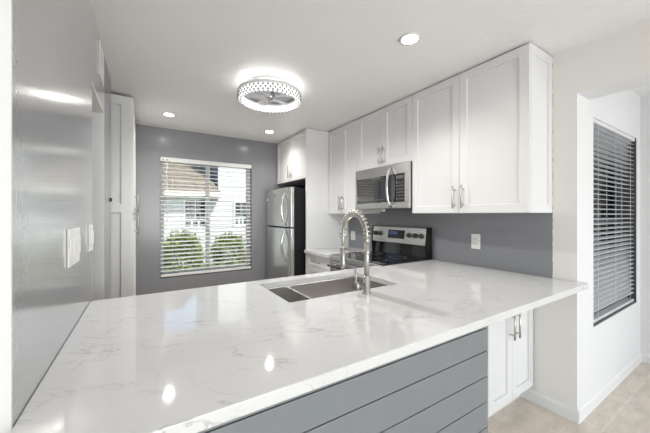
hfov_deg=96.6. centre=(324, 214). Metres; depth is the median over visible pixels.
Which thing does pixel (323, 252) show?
countertop
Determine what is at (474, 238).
receptacle
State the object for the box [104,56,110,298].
wall
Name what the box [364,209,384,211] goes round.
light
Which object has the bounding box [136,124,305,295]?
wall
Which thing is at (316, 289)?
sink
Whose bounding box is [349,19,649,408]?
wall
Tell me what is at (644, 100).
wall
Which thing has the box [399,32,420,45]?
recessed light
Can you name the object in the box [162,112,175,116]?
recessed light
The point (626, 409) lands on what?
floor
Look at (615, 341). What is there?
wall
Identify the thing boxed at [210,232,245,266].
shrub
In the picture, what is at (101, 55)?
air vent
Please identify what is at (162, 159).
window blind
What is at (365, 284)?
faucet
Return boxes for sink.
[266,276,387,301]
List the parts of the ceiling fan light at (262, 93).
fan blade, fan blade, fan blade, fan blade, fan blade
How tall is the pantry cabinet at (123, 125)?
2.417 m
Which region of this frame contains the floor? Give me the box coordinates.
[487,362,649,432]
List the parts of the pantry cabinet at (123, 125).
door, door, door, door, handle, handle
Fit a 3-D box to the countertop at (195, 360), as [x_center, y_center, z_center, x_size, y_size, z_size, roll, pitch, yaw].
[0.258,0.455,1.663,2.658,0.035,1.196,0,0,-32]
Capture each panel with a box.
[198,326,487,432]
[306,128,348,273]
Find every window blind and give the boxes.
[160,157,250,276]
[593,118,634,322]
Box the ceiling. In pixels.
[91,0,649,143]
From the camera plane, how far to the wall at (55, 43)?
0.82 m
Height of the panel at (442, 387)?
0.878 m
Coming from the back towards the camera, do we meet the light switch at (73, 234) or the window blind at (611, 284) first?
the window blind at (611, 284)
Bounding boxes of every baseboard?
[520,352,641,423]
[642,352,649,363]
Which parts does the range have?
handle, oven door, trim, display panel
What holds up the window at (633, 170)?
in the wall at (615, 341)
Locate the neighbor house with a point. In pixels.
(183, 167)
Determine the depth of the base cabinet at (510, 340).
1.91 m
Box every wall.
[12,0,103,427]
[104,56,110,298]
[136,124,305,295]
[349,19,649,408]
[589,89,639,397]
[640,95,649,353]
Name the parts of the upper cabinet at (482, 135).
door, handle, door, panel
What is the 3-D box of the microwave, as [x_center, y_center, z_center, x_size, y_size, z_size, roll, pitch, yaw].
[0.674,-0.273,3.003,0.445,0.423,0.772,0,0,-32]
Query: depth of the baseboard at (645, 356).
2.65 m
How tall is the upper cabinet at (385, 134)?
0.599 m
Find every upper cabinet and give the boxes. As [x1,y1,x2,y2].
[277,129,305,185]
[328,120,379,213]
[358,95,411,170]
[412,43,552,212]
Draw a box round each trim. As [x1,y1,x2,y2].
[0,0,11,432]
[92,83,103,300]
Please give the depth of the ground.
8.40 m
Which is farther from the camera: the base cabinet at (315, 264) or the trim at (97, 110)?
the base cabinet at (315, 264)
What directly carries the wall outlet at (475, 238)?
attached to the wall at (555, 245)
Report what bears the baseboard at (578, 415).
attached to the wall at (615, 341)
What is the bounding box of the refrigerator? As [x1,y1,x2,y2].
[267,187,305,278]
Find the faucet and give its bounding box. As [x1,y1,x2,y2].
[340,209,370,294]
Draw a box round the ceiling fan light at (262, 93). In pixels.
[237,75,301,112]
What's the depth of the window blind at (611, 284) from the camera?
2.33 m
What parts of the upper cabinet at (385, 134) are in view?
door, door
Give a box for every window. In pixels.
[160,162,249,274]
[593,131,636,326]
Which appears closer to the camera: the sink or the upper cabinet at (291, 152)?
the sink
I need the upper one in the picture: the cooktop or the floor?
the cooktop
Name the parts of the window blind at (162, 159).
ladder cord, rail, ladder cord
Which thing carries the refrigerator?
on the floor
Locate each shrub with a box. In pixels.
[164,230,204,271]
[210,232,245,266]
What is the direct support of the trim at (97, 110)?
attached to the wall at (55, 43)
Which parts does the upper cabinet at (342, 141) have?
door, door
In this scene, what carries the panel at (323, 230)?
on the floor
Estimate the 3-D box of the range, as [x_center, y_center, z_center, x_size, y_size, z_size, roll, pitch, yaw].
[0.523,0.739,2.970,0.719,1.225,0.810,0,0,-32]
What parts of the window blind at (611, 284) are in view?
rail, ladder cord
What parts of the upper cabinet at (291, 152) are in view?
door, door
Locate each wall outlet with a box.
[351,231,354,239]
[471,234,479,248]
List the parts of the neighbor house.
pane, pane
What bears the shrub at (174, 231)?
on the ground
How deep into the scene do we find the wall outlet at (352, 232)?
3.89 m
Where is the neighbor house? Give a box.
[164,163,245,264]
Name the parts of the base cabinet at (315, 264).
drawer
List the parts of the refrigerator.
fresh food door, freezer door, handle, handle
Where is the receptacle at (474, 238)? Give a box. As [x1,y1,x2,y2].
[473,237,476,245]
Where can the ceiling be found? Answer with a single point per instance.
(347, 61)
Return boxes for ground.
[164,261,245,271]
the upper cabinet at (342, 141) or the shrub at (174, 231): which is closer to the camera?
the upper cabinet at (342, 141)
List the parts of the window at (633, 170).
pane, meeting rail, sill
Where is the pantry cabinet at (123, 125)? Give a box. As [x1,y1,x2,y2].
[111,94,138,298]
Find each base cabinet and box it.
[307,253,330,273]
[486,309,532,417]
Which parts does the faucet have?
support arm, post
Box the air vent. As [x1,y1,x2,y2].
[99,40,103,85]
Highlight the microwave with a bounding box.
[356,161,411,208]
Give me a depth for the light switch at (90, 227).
1.42 m
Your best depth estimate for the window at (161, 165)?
4.00 m
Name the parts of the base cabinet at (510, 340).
door, handle, handle, door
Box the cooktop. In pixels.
[332,250,431,265]
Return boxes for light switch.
[67,227,80,267]
[88,224,93,251]
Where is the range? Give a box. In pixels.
[327,225,431,270]
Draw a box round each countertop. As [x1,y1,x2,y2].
[10,260,588,432]
[304,247,371,257]
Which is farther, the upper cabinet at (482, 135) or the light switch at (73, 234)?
the upper cabinet at (482, 135)
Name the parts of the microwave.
door, handle, control panel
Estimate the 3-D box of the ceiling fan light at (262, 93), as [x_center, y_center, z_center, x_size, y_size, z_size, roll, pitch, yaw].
[-0.466,-1.017,2.454,0.536,0.147,0.536,0,0,-32]

